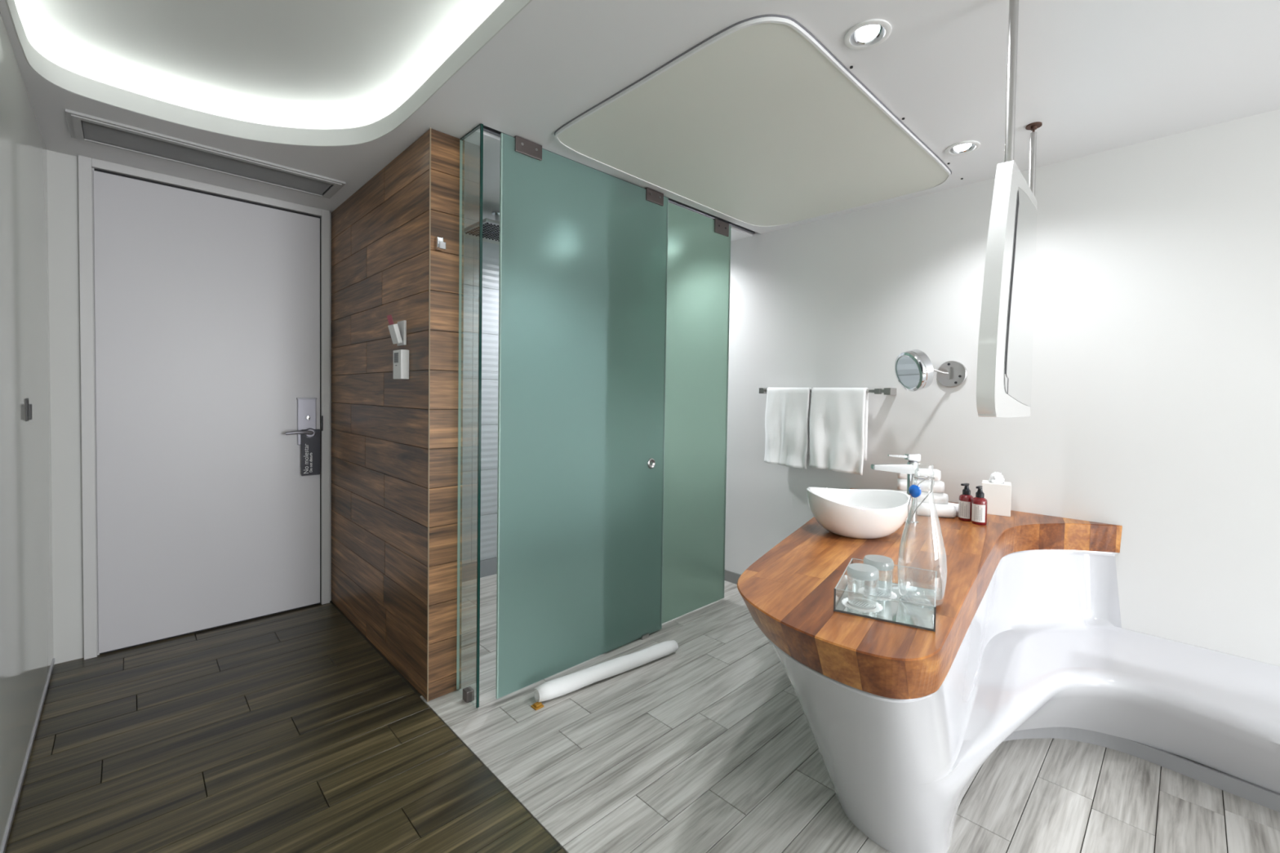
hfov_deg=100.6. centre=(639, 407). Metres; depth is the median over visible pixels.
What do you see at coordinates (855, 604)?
print
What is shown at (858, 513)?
washbasin
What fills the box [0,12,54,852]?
sliding door
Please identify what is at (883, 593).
print
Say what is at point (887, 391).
towel bar
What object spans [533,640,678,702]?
towel
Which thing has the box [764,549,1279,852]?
bench
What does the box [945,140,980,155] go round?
recessed light
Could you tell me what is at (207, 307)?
door
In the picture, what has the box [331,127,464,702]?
wall
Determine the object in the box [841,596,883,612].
coaster
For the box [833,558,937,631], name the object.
glass tray
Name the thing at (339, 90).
ceiling
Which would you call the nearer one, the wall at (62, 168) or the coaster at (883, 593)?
the coaster at (883, 593)
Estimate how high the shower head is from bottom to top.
0.127 m
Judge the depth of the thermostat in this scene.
2.33 m
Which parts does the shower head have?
arm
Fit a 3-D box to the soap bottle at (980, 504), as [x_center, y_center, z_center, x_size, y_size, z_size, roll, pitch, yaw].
[1.435,0.409,2.245,0.056,0.161,0.055,1,1,1]
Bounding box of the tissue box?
[982,471,1011,516]
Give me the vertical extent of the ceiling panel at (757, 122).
0.015 m
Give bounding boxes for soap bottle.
[958,483,973,521]
[971,485,987,524]
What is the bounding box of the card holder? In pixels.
[386,315,406,346]
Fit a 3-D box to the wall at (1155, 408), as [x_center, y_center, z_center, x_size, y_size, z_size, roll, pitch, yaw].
[2.857,0.117,1.477,0.100,2.375,9.350,-1,2,-44]
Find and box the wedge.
[530,702,543,711]
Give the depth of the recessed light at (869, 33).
1.57 m
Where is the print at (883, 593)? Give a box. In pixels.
[863,588,890,597]
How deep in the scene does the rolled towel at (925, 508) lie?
2.35 m
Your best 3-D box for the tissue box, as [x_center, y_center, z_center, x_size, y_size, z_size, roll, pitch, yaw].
[1.652,0.392,2.464,0.112,0.191,0.112,2,2,34]
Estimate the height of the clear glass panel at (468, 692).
2.374 m
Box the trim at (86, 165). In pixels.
[78,155,329,659]
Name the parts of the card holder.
plate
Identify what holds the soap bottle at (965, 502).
on the countertop
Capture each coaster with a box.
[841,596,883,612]
[857,586,897,600]
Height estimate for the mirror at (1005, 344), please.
1.137 m
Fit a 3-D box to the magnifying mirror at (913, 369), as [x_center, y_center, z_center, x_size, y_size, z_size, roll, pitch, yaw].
[1.471,-0.186,2.673,0.326,0.210,0.203,1,1,-11]
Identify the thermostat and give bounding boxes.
[393,349,408,379]
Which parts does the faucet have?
spout, lever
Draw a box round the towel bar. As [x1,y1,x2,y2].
[759,387,896,395]
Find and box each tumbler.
[847,564,879,606]
[863,557,893,595]
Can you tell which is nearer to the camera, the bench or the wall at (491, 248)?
the bench
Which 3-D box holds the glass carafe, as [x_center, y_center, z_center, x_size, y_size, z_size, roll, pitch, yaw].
[0.730,0.321,1.371,0.114,0.352,0.114,-1,2,-44]
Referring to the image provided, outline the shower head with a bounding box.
[463,210,499,241]
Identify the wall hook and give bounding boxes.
[435,236,445,250]
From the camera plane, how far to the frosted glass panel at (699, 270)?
3.14 m
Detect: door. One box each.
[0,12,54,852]
[93,170,323,653]
[495,133,668,698]
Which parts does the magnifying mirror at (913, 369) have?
glass, arm, wall plate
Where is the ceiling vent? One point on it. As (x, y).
(96, 130)
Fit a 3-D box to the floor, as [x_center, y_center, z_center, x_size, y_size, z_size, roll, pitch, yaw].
[1.621,1.376,0.333,3.485,0.120,9.350,-1,2,-44]
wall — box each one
[46,150,332,664]
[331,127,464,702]
[462,232,499,564]
[724,109,1279,666]
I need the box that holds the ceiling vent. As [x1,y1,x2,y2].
[65,108,346,198]
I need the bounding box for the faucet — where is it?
[871,453,920,524]
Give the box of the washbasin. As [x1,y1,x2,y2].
[806,487,911,538]
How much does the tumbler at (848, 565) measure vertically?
0.092 m
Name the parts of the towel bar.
post, post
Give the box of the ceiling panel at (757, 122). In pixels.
[554,14,963,226]
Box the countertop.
[737,488,1122,699]
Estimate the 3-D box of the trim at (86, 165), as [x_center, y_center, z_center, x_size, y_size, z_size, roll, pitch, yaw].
[-2.263,0.007,2.869,1.040,2.375,0.032,-1,2,-44]
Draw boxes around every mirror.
[894,349,967,391]
[976,0,1042,417]
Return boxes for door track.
[479,124,755,234]
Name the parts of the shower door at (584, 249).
finger pull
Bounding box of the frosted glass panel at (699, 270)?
[662,202,731,623]
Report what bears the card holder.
attached to the wall at (394, 442)
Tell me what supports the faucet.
on the countertop
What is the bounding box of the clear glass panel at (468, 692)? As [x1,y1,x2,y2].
[456,123,483,707]
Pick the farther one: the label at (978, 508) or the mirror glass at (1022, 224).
the label at (978, 508)
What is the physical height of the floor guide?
0.022 m
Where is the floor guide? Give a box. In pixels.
[640,633,648,639]
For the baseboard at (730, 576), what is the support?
attached to the wall at (1155, 408)
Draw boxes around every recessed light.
[844,18,891,49]
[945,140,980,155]
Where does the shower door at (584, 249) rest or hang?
hanging from the door track
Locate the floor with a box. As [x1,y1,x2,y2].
[4,573,1279,852]
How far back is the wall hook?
2.18 m
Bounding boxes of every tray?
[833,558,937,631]
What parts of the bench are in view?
plate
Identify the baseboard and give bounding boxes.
[462,556,497,582]
[724,569,741,584]
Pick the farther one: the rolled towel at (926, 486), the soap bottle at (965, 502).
the rolled towel at (926, 486)
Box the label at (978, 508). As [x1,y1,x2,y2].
[974,505,982,520]
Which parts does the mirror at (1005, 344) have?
frame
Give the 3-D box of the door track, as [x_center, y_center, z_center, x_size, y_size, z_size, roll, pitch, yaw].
[0.063,-1.177,2.853,1.981,0.038,0.058,-1,2,-44]
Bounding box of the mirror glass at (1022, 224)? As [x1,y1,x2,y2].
[1004,187,1036,406]
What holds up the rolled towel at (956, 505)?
on the countertop
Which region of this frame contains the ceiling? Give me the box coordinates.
[0,0,1279,241]
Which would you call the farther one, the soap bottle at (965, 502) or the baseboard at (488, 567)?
the baseboard at (488, 567)
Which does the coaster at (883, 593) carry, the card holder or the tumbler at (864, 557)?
the tumbler at (864, 557)
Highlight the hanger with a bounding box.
[301,428,319,475]
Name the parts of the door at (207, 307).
lever handle, lock plate, strike plate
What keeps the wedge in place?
on the floor
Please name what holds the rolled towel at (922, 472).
on the rolled towel at (926, 486)
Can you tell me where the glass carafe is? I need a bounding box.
[897,463,946,606]
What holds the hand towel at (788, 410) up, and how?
hanging from the towel bar
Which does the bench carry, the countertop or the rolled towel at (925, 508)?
the countertop
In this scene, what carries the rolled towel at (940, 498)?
on the rolled towel
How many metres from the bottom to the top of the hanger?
0.279 m
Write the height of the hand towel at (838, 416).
0.485 m
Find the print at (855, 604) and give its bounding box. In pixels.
[848,599,875,609]
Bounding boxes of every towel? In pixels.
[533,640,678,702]
[764,387,812,469]
[808,387,868,475]
[897,468,941,480]
[897,478,944,493]
[898,489,948,504]
[916,502,955,518]
[947,502,958,516]

